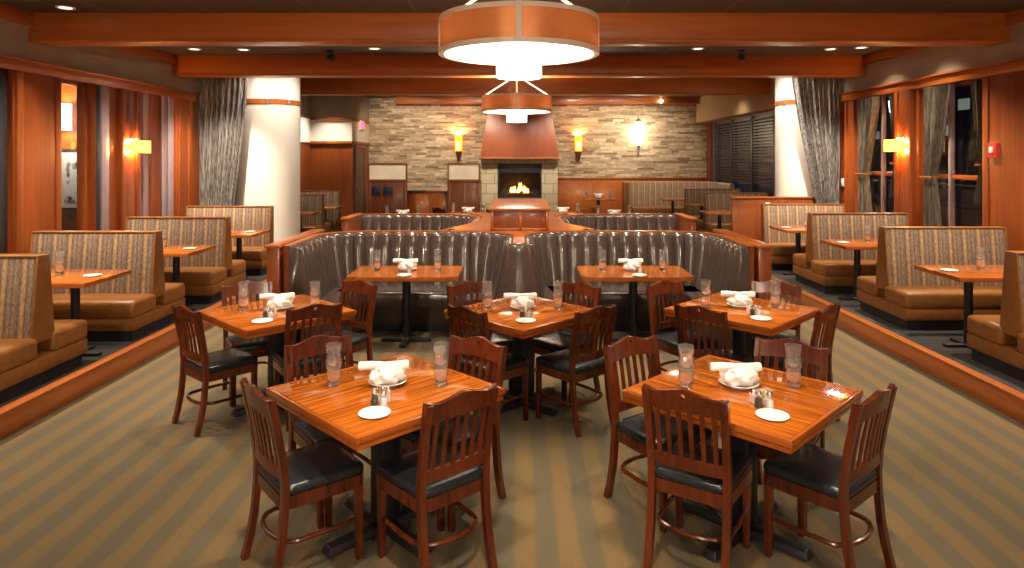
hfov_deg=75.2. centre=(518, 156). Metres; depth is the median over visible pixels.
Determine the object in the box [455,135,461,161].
sconce
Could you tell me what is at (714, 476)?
dining chair
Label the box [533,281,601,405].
dining chair
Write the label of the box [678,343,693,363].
tumbler
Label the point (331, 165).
wall
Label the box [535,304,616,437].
dining chair
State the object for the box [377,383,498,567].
dining chair
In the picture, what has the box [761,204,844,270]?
bench
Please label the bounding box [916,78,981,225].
window
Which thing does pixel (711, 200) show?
bench
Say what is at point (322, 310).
dining chair
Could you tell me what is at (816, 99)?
drapery panel
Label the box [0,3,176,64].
trim
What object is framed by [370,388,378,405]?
pepper shaker
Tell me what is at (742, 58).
ceiling spotlight
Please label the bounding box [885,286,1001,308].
seat cushion
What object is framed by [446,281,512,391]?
dining chair
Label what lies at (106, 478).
floor
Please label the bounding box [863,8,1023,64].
trim
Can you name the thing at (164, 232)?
tumbler
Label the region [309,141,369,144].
trim
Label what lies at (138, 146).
wall sconce
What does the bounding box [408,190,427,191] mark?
countertop
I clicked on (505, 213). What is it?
wooden box
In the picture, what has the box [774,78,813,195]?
column
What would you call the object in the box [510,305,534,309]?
serving plate
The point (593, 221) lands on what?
banquette
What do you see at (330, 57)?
ceiling spotlight
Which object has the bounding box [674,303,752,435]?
dining chair
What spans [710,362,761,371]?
rolled napkin
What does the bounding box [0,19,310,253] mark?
wall
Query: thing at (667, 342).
dining chair
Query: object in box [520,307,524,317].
pepper shaker
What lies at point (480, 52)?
diffuser
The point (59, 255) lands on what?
tumbler
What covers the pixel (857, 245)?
table
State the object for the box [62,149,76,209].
framed photograph
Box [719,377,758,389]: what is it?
serving plate
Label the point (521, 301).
folded napkin
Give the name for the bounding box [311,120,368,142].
wall
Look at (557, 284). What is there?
tumbler
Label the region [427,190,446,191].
countertop
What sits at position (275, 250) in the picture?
wall
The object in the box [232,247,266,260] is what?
seat cushion
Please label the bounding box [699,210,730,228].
table
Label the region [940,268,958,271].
saucer
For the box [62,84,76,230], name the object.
wall
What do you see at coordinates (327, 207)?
table
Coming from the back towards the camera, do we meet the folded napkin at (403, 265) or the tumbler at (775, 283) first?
the folded napkin at (403, 265)
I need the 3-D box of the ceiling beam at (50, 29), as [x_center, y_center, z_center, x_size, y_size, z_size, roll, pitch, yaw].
[0.010,-1.528,7.980,11.580,0.345,0.320,0,0,0]
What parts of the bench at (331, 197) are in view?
backrest, seat, panel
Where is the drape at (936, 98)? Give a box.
[919,84,950,225]
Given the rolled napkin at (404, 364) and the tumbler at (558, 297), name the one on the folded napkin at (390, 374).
the rolled napkin at (404, 364)
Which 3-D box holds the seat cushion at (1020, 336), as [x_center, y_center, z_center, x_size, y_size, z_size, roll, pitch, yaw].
[4.935,1.573,5.425,1.450,0.185,0.450,0,0,0]
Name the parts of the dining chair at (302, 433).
leg, seat, crest rail, leg, seat frame, leg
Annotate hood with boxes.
[479,112,559,158]
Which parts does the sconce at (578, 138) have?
lamp shade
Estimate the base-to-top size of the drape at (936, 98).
2.020 m
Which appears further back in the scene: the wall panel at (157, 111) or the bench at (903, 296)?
the wall panel at (157, 111)
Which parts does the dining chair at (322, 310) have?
leg, leg, seat frame, seat, crest rail, leg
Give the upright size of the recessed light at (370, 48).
0.012 m
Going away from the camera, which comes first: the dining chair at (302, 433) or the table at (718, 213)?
the dining chair at (302, 433)
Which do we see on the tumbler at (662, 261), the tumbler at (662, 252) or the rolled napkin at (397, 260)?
the tumbler at (662, 252)
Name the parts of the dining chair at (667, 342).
leg, crest rail, rail, leg, seat, seat frame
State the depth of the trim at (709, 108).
17.05 m
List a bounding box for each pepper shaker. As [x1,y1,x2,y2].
[263,307,267,317]
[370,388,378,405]
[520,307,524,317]
[750,305,754,315]
[754,390,761,407]
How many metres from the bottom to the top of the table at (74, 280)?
0.760 m
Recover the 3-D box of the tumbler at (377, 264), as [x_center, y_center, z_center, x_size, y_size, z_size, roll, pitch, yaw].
[-1.550,1.171,7.260,0.086,0.138,0.086,0,0,0]
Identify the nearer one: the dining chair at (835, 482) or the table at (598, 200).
the dining chair at (835, 482)
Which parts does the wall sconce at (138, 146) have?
lamp shade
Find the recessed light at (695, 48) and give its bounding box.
[692,47,704,49]
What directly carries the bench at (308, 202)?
on the floor at (107, 348)
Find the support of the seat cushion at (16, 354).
on the bench at (37, 348)
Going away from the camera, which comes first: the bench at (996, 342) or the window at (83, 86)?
the bench at (996, 342)
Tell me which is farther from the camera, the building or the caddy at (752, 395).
the building
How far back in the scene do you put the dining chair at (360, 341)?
5.78 m
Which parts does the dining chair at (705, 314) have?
leg, crest rail, rail, seat, leg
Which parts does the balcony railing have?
post, post, rail, rail, post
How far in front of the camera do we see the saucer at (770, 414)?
3.18 m
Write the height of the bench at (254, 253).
1.082 m
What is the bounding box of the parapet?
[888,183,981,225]
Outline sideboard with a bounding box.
[408,190,446,212]
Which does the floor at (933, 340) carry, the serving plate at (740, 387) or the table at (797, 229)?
the table at (797, 229)
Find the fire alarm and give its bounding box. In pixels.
[988,143,998,157]
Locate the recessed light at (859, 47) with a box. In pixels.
[854,46,867,48]
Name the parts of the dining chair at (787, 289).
leg, seat, crest rail, leg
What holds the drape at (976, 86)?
hanging from the wall at (936, 59)
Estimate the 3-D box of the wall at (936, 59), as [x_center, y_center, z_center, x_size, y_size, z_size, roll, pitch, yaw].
[5.910,0.090,8.275,0.220,3.820,24.950,0,0,0]
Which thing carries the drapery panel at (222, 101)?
hanging from the wall at (14, 37)
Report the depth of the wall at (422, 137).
20.49 m
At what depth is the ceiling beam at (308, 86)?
14.45 m
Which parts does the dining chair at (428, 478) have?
leg, leg, seat frame, seat, leg, rail, crest rail, leg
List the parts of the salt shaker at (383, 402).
lid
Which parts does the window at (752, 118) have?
casing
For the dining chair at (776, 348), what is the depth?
3.89 m
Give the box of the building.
[870,85,978,207]
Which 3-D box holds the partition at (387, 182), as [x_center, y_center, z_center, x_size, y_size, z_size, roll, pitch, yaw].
[-2.495,1.030,17.480,2.990,1.740,0.170,0,0,0]
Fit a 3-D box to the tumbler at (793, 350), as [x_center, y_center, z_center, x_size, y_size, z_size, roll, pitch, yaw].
[1.480,1.083,3.590,0.086,0.138,0.086,0,0,-17]
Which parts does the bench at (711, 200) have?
panel, seat, backrest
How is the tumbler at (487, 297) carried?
on the dining table at (502, 317)
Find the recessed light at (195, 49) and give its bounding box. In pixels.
[187,48,200,50]
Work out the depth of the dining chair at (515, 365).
4.92 m
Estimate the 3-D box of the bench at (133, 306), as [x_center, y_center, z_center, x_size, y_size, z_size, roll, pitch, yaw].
[-4.640,1.359,7.340,1.400,1.082,1.080,0,0,0]
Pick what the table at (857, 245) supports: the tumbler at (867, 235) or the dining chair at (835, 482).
the tumbler at (867, 235)
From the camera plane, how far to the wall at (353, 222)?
10.23 m
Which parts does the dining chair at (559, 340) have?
leg, seat, leg, seat frame, leg, rail, crest rail, leg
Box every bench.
[0,254,87,404]
[30,231,184,340]
[125,216,245,303]
[186,206,273,275]
[300,191,344,231]
[300,194,330,232]
[684,189,740,230]
[697,192,766,232]
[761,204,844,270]
[793,213,908,293]
[857,226,1007,329]
[967,251,1023,382]
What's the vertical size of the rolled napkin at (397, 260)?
0.051 m
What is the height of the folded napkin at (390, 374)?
0.090 m
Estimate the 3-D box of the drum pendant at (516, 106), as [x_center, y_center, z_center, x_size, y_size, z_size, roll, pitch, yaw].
[-0.040,-1.155,11.500,1.222,1.090,1.222,0,0,0]
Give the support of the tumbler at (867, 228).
on the tumbler at (867, 235)
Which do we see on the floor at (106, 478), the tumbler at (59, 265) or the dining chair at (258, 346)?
the dining chair at (258, 346)
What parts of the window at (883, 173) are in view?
casing, rail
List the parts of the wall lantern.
glass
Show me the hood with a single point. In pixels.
(535, 138)
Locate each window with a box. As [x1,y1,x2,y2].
[0,68,14,253]
[62,79,98,230]
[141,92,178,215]
[709,112,774,195]
[851,93,893,212]
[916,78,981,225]
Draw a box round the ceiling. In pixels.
[0,0,1023,97]
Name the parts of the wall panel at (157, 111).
casing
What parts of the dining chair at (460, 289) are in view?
leg, crest rail, rail, seat, seat frame, leg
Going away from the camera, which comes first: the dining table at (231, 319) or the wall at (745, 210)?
the dining table at (231, 319)
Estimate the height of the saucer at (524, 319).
0.012 m
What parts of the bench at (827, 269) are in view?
panel, seat, backrest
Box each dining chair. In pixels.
[171,303,257,436]
[221,281,272,405]
[239,377,363,567]
[273,302,342,431]
[284,333,370,528]
[303,280,377,378]
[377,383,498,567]
[401,335,506,532]
[432,207,445,212]
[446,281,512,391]
[447,304,528,420]
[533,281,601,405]
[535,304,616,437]
[603,335,712,532]
[641,383,752,567]
[645,280,717,378]
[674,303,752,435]
[751,280,801,362]
[754,337,828,537]
[761,302,840,421]
[763,383,897,567]
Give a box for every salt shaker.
[268,307,273,317]
[380,389,387,406]
[526,307,530,317]
[757,305,761,314]
[765,391,773,408]
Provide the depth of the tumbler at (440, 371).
3.59 m
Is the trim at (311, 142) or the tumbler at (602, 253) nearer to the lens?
the tumbler at (602, 253)
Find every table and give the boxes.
[51,270,131,355]
[163,245,215,310]
[198,294,356,416]
[231,229,269,281]
[266,353,504,557]
[300,211,320,232]
[325,205,343,221]
[346,266,462,347]
[443,297,590,415]
[449,211,485,214]
[550,211,582,214]
[577,266,693,341]
[582,197,615,204]
[622,354,862,561]
[658,198,683,212]
[664,292,820,357]
[684,203,702,218]
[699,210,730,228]
[769,225,806,274]
[820,239,877,301]
[914,265,1003,348]
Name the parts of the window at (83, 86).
casing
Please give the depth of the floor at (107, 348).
6.63 m
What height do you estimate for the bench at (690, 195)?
1.082 m
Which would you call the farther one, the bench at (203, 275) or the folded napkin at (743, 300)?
the bench at (203, 275)
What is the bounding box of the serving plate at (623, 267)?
[623,267,641,270]
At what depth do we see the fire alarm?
7.99 m
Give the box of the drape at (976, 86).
[970,80,981,204]
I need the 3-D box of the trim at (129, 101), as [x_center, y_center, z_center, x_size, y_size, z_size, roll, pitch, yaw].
[-5.746,0.455,9.810,0.068,2.890,0.462,0,0,0]
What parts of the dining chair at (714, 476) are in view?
leg, leg, crest rail, rail, seat frame, seat, leg, leg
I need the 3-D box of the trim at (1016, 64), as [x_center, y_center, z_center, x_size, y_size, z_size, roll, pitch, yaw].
[5.750,-1.062,4.400,0.100,0.145,17.200,0,0,0]
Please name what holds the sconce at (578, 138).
attached to the wall at (422, 137)
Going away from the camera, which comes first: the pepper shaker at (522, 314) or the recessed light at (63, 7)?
the pepper shaker at (522, 314)
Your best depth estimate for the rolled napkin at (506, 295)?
5.41 m
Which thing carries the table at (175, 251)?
on the floor at (107, 348)
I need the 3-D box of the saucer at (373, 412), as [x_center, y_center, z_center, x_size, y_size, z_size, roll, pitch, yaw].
[-0.696,1.234,3.205,0.156,0.012,0.156,0,0,0]
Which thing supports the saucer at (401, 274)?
on the table at (367, 273)
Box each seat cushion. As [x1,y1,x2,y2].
[0,338,36,373]
[37,319,86,350]
[52,294,155,317]
[156,283,184,304]
[164,267,226,285]
[227,260,245,276]
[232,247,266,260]
[302,225,322,231]
[323,222,330,231]
[327,219,339,227]
[697,219,703,227]
[704,222,730,231]
[767,243,805,255]
[793,253,810,268]
[811,260,876,276]
[857,276,884,296]
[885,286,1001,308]
[967,315,1016,344]
[1017,333,1023,353]
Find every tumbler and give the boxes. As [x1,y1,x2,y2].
[54,251,64,260]
[54,260,64,274]
[159,230,166,236]
[163,237,166,247]
[238,281,248,292]
[238,292,248,309]
[310,280,320,292]
[310,292,320,309]
[325,342,341,361]
[325,359,341,386]
[373,249,380,257]
[373,258,380,270]
[433,341,448,361]
[433,359,448,386]
[434,249,441,257]
[434,258,440,270]
[482,280,491,292]
[482,292,491,309]
[553,280,562,292]
[553,291,562,309]
[598,249,605,257]
[598,258,605,270]
[659,249,666,257]
[659,258,666,270]
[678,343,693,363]
[678,360,693,388]
[700,279,710,290]
[700,290,710,307]
[770,279,780,290]
[770,290,780,307]
[785,343,801,362]
[785,359,801,388]
[864,225,870,231]
[864,232,870,241]
[976,247,985,255]
[976,256,985,269]
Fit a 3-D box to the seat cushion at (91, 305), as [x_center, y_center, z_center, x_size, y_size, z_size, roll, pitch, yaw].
[-4.640,1.573,7.025,1.400,0.185,0.450,0,0,0]
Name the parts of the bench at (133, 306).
panel, backrest, seat, panel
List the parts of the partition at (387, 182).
frame, panel, frosted pane, frame, frosted pane, panel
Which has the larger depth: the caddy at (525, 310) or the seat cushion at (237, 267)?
the seat cushion at (237, 267)
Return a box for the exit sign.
[359,120,364,130]
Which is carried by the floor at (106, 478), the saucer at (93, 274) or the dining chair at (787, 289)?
the dining chair at (787, 289)
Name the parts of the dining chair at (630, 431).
leg, rail, crest rail, leg, leg, seat, seat frame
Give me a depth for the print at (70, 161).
11.97 m
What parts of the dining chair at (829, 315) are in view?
seat frame, seat, leg, crest rail, leg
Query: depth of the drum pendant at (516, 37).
4.66 m
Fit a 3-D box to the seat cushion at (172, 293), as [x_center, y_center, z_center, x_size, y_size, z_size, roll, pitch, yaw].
[-4.640,1.573,7.655,1.400,0.185,0.450,0,0,0]
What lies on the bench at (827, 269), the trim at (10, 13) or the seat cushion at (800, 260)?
the seat cushion at (800, 260)
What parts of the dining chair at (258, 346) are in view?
leg, leg, seat frame, seat, crest rail, leg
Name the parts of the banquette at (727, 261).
seat, trim, backrest, seat, panel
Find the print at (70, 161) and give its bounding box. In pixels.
[64,155,76,202]
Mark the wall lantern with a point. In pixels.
(638, 135)
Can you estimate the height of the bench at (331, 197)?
1.082 m
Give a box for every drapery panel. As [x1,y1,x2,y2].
[199,78,247,205]
[792,78,839,203]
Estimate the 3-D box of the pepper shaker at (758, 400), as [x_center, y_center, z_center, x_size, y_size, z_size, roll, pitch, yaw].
[1.185,1.197,3.290,0.042,0.086,0.041,0,0,0]
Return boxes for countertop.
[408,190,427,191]
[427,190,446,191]
[452,213,585,239]
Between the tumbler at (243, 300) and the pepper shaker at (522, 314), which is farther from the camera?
the tumbler at (243, 300)
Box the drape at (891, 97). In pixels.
[889,94,893,195]
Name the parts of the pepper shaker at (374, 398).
lid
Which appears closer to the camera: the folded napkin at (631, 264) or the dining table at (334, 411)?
the dining table at (334, 411)
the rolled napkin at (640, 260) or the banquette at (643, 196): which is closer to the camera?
the rolled napkin at (640, 260)
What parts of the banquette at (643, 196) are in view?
panel, seat, backrest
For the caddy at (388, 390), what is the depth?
3.37 m
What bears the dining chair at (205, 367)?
on the floor at (106, 478)
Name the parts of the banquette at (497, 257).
seat, backrest, trim, seat, arm, arm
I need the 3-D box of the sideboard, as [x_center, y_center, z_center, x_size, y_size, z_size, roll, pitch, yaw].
[-2.425,1.407,18.200,1.430,0.985,0.460,0,0,0]
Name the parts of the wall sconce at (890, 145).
lamp shade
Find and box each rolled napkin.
[259,292,294,299]
[358,360,408,370]
[393,258,417,262]
[504,292,536,298]
[618,258,642,262]
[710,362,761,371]
[721,291,754,297]
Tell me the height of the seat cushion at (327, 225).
0.185 m
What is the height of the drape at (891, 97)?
1.570 m
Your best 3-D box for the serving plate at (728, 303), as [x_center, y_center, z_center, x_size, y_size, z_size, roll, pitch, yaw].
[1.830,1.227,5.510,0.210,0.026,0.210,0,0,0]
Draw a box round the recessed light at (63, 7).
[55,5,75,9]
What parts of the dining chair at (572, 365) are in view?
leg, seat, seat frame, leg, rail, crest rail, leg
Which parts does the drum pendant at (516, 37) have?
cross rod, shade panel, shade panel, cross rod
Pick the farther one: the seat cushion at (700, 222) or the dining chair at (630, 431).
the seat cushion at (700, 222)
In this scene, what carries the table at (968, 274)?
on the floor at (933, 340)
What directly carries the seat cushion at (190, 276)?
on the bench at (203, 275)
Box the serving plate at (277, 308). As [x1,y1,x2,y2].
[267,304,292,310]
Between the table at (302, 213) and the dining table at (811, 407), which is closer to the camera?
the dining table at (811, 407)
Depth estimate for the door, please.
19.21 m
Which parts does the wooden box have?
lid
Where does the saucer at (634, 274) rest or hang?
on the table at (587, 273)
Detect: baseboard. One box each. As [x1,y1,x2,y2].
[0,279,266,440]
[771,275,1023,423]
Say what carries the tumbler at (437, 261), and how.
on the table at (367, 273)
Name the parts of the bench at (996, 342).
seat, panel, backrest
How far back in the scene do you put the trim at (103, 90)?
9.15 m
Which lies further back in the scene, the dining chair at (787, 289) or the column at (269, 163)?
the column at (269, 163)
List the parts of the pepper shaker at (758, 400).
lid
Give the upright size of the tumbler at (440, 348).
0.138 m
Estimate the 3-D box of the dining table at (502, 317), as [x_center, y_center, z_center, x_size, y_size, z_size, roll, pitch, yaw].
[0.030,1.620,5.380,0.910,0.760,0.910,0,0,-45]
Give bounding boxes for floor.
[0,273,266,407]
[0,296,1023,567]
[771,270,1023,392]
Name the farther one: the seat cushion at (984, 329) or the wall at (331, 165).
the wall at (331, 165)
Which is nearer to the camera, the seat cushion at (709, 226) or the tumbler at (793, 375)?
the tumbler at (793, 375)
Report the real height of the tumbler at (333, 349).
0.138 m
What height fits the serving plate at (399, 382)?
0.026 m
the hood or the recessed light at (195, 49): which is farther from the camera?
the hood
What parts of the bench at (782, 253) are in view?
panel, seat, backrest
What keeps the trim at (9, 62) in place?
attached to the wall at (14, 37)
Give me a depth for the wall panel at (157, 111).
10.73 m
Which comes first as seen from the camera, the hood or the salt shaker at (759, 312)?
the salt shaker at (759, 312)
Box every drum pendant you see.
[439,0,598,79]
[481,80,551,122]
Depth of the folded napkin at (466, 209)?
14.69 m
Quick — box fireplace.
[479,112,559,210]
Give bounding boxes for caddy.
[266,307,276,316]
[374,386,389,402]
[520,307,530,316]
[747,305,758,313]
[749,388,768,404]
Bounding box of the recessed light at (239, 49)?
[237,48,249,50]
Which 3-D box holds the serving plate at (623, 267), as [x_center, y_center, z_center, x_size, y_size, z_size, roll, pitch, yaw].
[1.240,1.227,7.280,0.210,0.026,0.210,0,0,0]
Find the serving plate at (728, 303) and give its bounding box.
[727,302,752,307]
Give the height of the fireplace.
3.800 m
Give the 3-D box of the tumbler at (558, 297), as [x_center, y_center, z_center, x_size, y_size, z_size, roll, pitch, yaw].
[0.320,1.171,5.430,0.086,0.138,0.086,0,0,0]
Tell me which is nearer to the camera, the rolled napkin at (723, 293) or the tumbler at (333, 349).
the tumbler at (333, 349)
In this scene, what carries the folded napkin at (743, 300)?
on the serving plate at (728, 303)
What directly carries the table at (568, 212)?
on the floor at (106, 478)
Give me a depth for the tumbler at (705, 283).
5.46 m
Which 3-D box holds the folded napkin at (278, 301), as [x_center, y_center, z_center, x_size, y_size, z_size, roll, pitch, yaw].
[-1.950,1.168,5.427,0.217,0.090,0.204,0,0,41]
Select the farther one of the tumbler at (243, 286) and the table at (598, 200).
the table at (598, 200)
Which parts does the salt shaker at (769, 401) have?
lid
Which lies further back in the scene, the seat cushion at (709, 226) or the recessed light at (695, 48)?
the seat cushion at (709, 226)
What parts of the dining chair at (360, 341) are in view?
seat, leg, rail, seat frame, crest rail, leg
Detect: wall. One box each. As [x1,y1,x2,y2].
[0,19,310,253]
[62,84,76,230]
[264,229,324,299]
[310,96,368,120]
[310,144,368,215]
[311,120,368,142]
[340,213,362,230]
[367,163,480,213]
[369,98,706,210]
[675,213,697,230]
[707,23,1023,225]
[713,229,773,299]
[729,196,815,240]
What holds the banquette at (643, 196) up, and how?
on the floor at (933, 340)
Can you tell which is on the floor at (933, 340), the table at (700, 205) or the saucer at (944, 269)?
the table at (700, 205)
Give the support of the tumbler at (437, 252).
on the tumbler at (437, 261)
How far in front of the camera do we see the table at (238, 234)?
10.06 m
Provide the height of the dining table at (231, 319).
0.760 m
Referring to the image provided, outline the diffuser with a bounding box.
[446,43,591,60]
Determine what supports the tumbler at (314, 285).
in the tumbler at (315, 297)
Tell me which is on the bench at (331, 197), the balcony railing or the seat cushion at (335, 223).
the seat cushion at (335, 223)
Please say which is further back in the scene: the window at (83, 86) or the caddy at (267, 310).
the window at (83, 86)
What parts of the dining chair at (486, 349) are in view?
leg, seat frame, seat, leg, leg, crest rail, leg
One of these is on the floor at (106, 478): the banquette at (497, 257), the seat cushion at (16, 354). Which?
the banquette at (497, 257)
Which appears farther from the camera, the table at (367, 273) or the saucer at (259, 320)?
the table at (367, 273)
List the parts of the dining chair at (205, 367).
leg, crest rail, rail, leg, seat frame, seat, leg, leg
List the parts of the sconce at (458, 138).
lamp shade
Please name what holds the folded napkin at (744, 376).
on the serving plate at (740, 387)
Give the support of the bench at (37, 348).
on the floor at (107, 348)
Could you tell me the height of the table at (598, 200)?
0.760 m
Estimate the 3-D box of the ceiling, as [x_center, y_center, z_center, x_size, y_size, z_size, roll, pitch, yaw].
[0.010,-1.810,8.200,12.080,0.220,25.200,0,0,0]
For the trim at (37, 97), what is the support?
attached to the wall at (14, 37)
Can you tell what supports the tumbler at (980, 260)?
on the table at (968, 274)
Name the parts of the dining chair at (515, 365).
leg, crest rail, rail, leg, seat frame, seat, leg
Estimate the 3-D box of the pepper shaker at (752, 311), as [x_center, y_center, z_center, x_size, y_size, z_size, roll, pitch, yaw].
[1.825,1.197,5.200,0.042,0.086,0.041,0,0,0]
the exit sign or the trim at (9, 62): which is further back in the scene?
the exit sign
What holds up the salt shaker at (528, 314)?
on the dining table at (502, 317)
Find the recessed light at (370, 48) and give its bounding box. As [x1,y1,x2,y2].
[368,47,380,49]
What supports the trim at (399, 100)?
attached to the wall at (422, 137)
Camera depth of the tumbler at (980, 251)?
6.71 m
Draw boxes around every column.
[234,78,300,241]
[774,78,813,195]
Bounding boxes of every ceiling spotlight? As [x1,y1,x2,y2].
[326,50,334,61]
[737,50,745,61]
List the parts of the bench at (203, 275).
panel, backrest, seat, panel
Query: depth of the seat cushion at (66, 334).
5.82 m
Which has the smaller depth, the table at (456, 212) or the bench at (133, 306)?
the bench at (133, 306)
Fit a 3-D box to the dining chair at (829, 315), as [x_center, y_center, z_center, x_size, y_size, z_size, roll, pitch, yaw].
[2.130,1.546,5.061,0.505,0.916,0.421,0,0,44]
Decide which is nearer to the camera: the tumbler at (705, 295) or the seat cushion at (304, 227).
the tumbler at (705, 295)
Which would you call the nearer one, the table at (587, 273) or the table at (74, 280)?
the table at (74, 280)
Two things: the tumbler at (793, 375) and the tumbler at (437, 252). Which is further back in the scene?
the tumbler at (437, 252)
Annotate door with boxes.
[354,145,365,215]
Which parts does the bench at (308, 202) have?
backrest, panel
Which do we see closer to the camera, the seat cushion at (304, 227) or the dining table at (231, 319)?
the dining table at (231, 319)
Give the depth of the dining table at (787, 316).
5.34 m
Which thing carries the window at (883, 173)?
in the wall at (936, 59)
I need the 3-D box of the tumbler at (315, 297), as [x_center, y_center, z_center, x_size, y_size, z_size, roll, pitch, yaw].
[-1.660,1.171,5.420,0.086,0.138,0.086,0,0,0]
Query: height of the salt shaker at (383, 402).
0.086 m
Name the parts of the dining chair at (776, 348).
leg, seat frame, seat, crest rail, leg, leg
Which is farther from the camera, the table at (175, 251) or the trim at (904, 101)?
the trim at (904, 101)
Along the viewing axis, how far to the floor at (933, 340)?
7.04 m
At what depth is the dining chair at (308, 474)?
3.22 m
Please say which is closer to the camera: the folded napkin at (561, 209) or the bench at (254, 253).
the bench at (254, 253)
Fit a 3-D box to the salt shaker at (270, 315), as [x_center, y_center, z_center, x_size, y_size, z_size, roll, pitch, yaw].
[-1.905,1.197,5.105,0.042,0.086,0.041,0,0,0]
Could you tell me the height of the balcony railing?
1.750 m
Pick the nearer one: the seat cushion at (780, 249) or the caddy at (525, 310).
the caddy at (525, 310)
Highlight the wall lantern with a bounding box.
[633,114,643,155]
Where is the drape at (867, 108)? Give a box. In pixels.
[854,96,879,212]
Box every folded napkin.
[267,296,292,307]
[369,365,406,384]
[398,260,416,268]
[463,208,472,211]
[511,296,534,307]
[559,208,567,211]
[623,260,641,268]
[719,367,759,385]
[727,294,752,305]
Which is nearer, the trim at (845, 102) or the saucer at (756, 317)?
the saucer at (756, 317)
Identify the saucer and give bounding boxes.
[83,273,101,276]
[251,318,273,322]
[358,406,390,418]
[397,273,411,275]
[515,317,535,322]
[632,273,646,275]
[750,315,771,320]
[755,408,789,420]
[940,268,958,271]
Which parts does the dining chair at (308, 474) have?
leg, crest rail, rail, leg, seat frame, seat, leg, leg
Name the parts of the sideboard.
door, door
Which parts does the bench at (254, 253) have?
backrest, seat, panel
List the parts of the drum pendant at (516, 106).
stay rod, shade panel, shade panel, stay rod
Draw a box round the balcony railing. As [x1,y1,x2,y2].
[871,180,981,225]
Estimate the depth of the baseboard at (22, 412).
5.59 m
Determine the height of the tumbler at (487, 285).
0.138 m
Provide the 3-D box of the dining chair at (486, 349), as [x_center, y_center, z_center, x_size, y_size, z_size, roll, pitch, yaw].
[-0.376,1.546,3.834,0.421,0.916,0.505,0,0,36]
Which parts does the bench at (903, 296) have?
panel, seat, backrest, panel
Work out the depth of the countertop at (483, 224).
8.73 m
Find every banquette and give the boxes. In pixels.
[284,230,541,344]
[361,213,480,229]
[519,230,753,349]
[557,213,676,229]
[622,181,733,215]
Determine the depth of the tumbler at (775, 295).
5.47 m
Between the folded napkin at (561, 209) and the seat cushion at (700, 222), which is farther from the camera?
the seat cushion at (700, 222)
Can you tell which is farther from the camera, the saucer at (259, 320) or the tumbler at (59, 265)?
the tumbler at (59, 265)
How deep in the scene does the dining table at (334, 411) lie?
3.46 m
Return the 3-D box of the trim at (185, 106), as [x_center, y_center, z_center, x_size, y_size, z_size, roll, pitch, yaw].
[-5.756,0.455,11.443,0.048,2.890,0.421,0,0,0]
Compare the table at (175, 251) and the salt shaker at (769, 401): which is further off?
the table at (175, 251)
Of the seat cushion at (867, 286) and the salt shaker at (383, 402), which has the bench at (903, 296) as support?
the seat cushion at (867, 286)
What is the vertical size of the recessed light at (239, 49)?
0.012 m
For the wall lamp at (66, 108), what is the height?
0.460 m
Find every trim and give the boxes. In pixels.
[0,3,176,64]
[0,53,199,101]
[14,70,61,253]
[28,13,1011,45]
[99,86,108,230]
[118,88,140,230]
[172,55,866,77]
[179,99,191,215]
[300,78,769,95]
[309,117,369,123]
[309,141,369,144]
[396,97,698,104]
[558,177,707,212]
[696,78,774,122]
[839,57,1023,101]
[844,101,847,212]
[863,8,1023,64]
[894,89,914,225]
[982,70,1023,250]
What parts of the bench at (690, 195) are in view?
panel, backrest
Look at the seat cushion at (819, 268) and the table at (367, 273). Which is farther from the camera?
the seat cushion at (819, 268)
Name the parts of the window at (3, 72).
casing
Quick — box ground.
[767,194,887,212]
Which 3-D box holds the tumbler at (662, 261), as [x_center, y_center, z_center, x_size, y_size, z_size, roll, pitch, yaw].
[1.570,1.171,7.270,0.086,0.138,0.086,0,0,0]
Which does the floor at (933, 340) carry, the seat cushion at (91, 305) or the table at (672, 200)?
the table at (672, 200)
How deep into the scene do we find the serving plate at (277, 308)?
5.37 m
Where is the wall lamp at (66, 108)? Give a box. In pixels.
[62,103,71,129]
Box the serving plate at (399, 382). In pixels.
[368,379,406,387]
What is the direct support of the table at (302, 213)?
on the floor at (107, 348)
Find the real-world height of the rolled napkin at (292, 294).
0.051 m
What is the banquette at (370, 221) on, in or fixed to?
on the floor at (106, 478)
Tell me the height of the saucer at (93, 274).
0.012 m
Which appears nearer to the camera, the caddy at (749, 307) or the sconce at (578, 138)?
the caddy at (749, 307)
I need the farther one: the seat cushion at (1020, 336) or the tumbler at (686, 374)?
the seat cushion at (1020, 336)
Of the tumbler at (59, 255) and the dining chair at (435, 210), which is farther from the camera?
the dining chair at (435, 210)
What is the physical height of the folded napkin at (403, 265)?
0.090 m
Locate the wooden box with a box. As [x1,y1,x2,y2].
[488,198,550,229]
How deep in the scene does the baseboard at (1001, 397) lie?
6.05 m
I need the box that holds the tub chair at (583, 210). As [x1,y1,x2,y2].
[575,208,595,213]
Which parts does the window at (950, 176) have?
casing, rail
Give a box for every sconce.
[130,136,150,152]
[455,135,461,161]
[575,135,581,161]
[884,135,904,151]
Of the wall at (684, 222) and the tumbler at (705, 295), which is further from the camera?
the wall at (684, 222)
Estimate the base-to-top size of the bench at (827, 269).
1.082 m
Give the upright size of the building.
9.000 m
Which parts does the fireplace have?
door frame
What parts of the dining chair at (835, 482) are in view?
leg, leg, seat frame, seat, leg, rail, crest rail, leg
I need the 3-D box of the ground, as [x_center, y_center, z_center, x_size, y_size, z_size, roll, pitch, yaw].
[18.025,2.300,17.900,23.950,0.200,44.200,0,0,0]
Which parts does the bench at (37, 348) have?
backrest, panel, seat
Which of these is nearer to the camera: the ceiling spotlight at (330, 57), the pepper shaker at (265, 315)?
the pepper shaker at (265, 315)
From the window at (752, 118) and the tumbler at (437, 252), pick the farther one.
the window at (752, 118)

